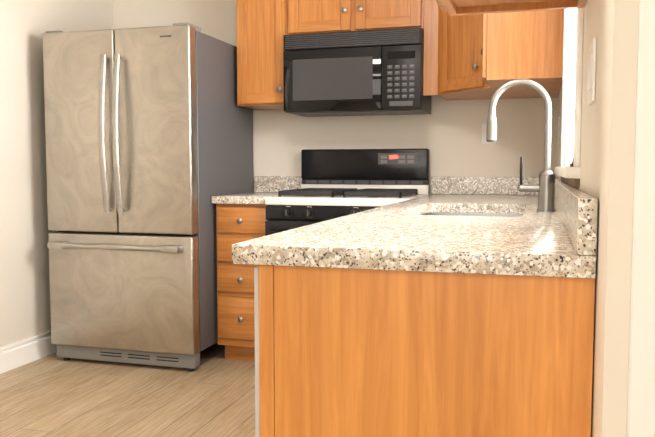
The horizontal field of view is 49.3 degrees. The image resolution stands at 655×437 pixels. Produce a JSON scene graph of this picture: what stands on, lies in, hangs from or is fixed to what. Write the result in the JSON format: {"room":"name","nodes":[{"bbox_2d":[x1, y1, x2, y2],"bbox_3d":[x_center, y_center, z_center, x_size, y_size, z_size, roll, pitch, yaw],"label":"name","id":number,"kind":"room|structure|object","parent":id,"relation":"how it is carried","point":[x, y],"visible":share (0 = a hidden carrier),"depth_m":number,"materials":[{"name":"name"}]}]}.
{"room":"kitchen","nodes":[
{"label":"kitchen","id":0,"kind":"room"},
{"bbox_2d":[0,0,113,346],"bbox_3d":[-2.566,-0.222,0.969,0.150,2.440,8.144,1,4,16],"label":"wall","id":1,"kind":"structure","parent":0,"point":[25,26],"depth_m":3.88,"materials":[{"name":"paint"}]},
{"bbox_2d":[0,330,56,373],"bbox_3d":[-2.486,0.930,1.028,0.017,0.135,7.844,1,4,16],"label":"baseboard","id":2,"kind":"structure","parent":1,"relation":"attached to","point":[24,351],"depth_m":3.87,"materials":[{"name":"white wood"}]},
{"bbox_2d":[0,342,254,436],"bbox_3d":[-0.260,1.073,0.386,4.955,0.060,8.144,1,4,16],"label":"floor","id":3,"kind":"structure","parent":0,"point":[211,395],"depth_m":3.29,"materials":[{"name":"brown wood"}]},
{"bbox_2d":[43,22,253,371],"bbox_3d":[-0.995,-0.121,4.102,0.865,1.792,0.916,1,4,16],"label":"refrigerator","id":4,"kind":"object","parent":3,"relation":"on","point":[149,141],"visible":1,"depth_m":3.74,"materials":[{"name":"grey metal"}]},
{"bbox_2d":[216,204,266,360],"bbox_3d":[-0.376,0.339,4.117,0.305,0.872,0.658,1,4,16],"label":"base cabinet","id":5,"kind":"object","parent":3,"relation":"on","point":[236,223],"visible":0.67,"depth_m":3.84,"materials":[{"name":"brown wood"}]},
{"bbox_2d":[212,176,301,203],"bbox_3d":[-0.380,-0.169,4.087,0.316,0.140,0.647,1,4,16],"label":"countertop","id":6,"kind":"structure","parent":5,"relation":"on","point":[267,186],"depth_m":4.34,"materials":[{"name":"stone"}]},
{"bbox_2d":[265,149,429,235],"bbox_3d":[0.123,0.203,3.898,0.760,1.175,0.724,1,4,16],"label":"range","id":7,"kind":"object","parent":3,"relation":"on","point":[336,183],"visible":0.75,"depth_m":4.06,"materials":[{"name":"black metal"}]},
{"bbox_2d":[254,265,594,436],"bbox_3d":[0.247,0.520,1.674,0.647,0.860,0.621,1,4,16],"label":"base cabinet","id":8,"kind":"object","parent":3,"relation":"on","point":[342,352],"depth_m":1.35,"materials":[{"name":"brown wood"}]},
{"bbox_2d":[232,194,595,278],"bbox_3d":[0.534,-0.019,2.689,0.686,0.040,2.832,1,4,16],"label":"countertop","id":9,"kind":"structure","parent":8,"relation":"on","point":[406,235],"depth_m":1.46,"materials":[{"name":"stone"}]},
{"bbox_2d":[422,212,522,216],"bbox_3d":[0.518,0.107,2.655,0.440,0.204,0.830,1,4,16],"label":"sink","id":10,"kind":"object","parent":9,"relation":"in","point":[474,214],"depth_m":3.04,"materials":[{"name":"silver metal"}]},
{"bbox_2d":[486,79,555,211],"bbox_3d":[0.678,-0.257,2.499,0.240,0.461,0.064,1,4,16],"label":"faucet","id":11,"kind":"object","parent":9,"relation":"on","point":[545,188],"visible":1,"depth_m":2.47,"materials":[{"name":"silver metal"}]},
{"bbox_2d":[113,0,557,194],"bbox_3d":[0.028,-0.465,4.366,2.919,2.440,0.150,1,4,16],"label":"wall","id":12,"kind":"structure","parent":0,"point":[447,133],"depth_m":4.17,"materials":[{"name":"paint"}]},
{"bbox_2d":[236,0,423,109],"bbox_3d":[0.034,-1.099,4.045,1.067,0.909,0.368,1,4,16],"label":"upper cabinet","id":13,"kind":"object","parent":12,"relation":"attached to","point":[264,27],"visible":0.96,"depth_m":3.98,"materials":[{"name":"brown wood"}]},
{"bbox_2d":[283,27,430,116],"bbox_3d":[0.177,-0.801,4.009,0.760,0.424,0.398,1,4,16],"label":"microwave","id":14,"kind":"object","parent":13,"relation":"attached to","point":[365,73],"visible":1,"depth_m":3.82,"materials":[{"name":"black plastic"}]},
{"bbox_2d":[481,124,494,144],"bbox_3d":[0.905,-0.476,4.025,0.073,0.117,0.008,1,4,16],"label":"electrical outlet","id":15,"kind":"object","parent":12,"relation":"attached to","point":[483,135],"visible":0.52,"depth_m":4.03,"materials":[{"name":"white plastic"}]},
{"bbox_2d":[556,0,639,436],"bbox_3d":[0.917,-0.330,2.478,0.150,2.440,2.985,1,4,16],"label":"wall","id":16,"kind":"structure","parent":0,"point":[608,135],"depth_m":1.10,"materials":[{"name":"paint"}]},
{"bbox_2d":[423,0,563,99],"bbox_3d":[0.802,-1.077,3.537,0.689,0.880,0.912,1,4,16],"label":"upper cabinet","id":17,"kind":"object","parent":16,"relation":"attached to","point":[477,56],"visible":0.96,"depth_m":3.42,"materials":[{"name":"brown wood"}]},
{"bbox_2d":[435,0,586,15],"bbox_3d":[0.366,-0.930,1.478,0.368,0.880,0.531,1,4,16],"label":"upper cabinet","id":18,"kind":"object","parent":16,"relation":"attached to","point":[459,7],"visible":1,"depth_m":1.73,"materials":[{"name":"brown wood"}]},
{"bbox_2d":[431,177,597,255],"bbox_3d":[0.534,-0.089,2.684,0.686,0.100,2.832,1,4,16],"label":"backsplash","id":19,"kind":"structure","parent":16,"relation":"attached to","point":[576,209],"depth_m":1.99,"materials":[{"name":"stone"}]},
{"bbox_2d":[558,116,559,140],"bbox_3d":[1.139,-0.442,3.512,0.008,0.117,0.073,1,4,16],"label":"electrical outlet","id":20,"kind":"object","parent":16,"relation":"attached to","point":[558,128],"visible":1,"depth_m":3.48,"materials":[{"name":"white plastic"}]},
{"bbox_2d":[555,167,580,186],"bbox_3d":[0.826,-0.142,2.328,0.135,0.052,1.150,1,4,16],"label":"window sill","id":21,"kind":"structure","parent":16,"relation":"attached to","point":[570,176],"depth_m":1.80,"materials":[{"name":"beige stone"}]},
{"bbox_2d":[560,8,583,166],"bbox_3d":[0.841,-0.744,2.281,0.124,1.155,1.130,1,4,16],"label":"window","id":22,"kind":"structure","parent":16,"relation":"in","point":[572,73],"depth_m":2.77,"materials":[{"name":"white"}]},
{"bbox_2d":[587,37,596,105],"bbox_3d":[0.524,-0.289,1.419,0.010,0.120,0.120,1,4,16],"label":"switch plate","id":23,"kind":"object","parent":16,"relation":"attached to","point":[591,75],"visible":1,"depth_m":1.37,"materials":[{"name":"white plastic"}]},
{"bbox_2d":[626,0,654,436],"bbox_3d":[0.490,-0.127,1.052,0.065,2.240,0.012,1,4,16],"label":"door frame","id":24,"kind":"structure","parent":16,"relation":"attached to","point":[641,399],"depth_m":1.06,"materials":[{"name":"white wood"}]}
]}

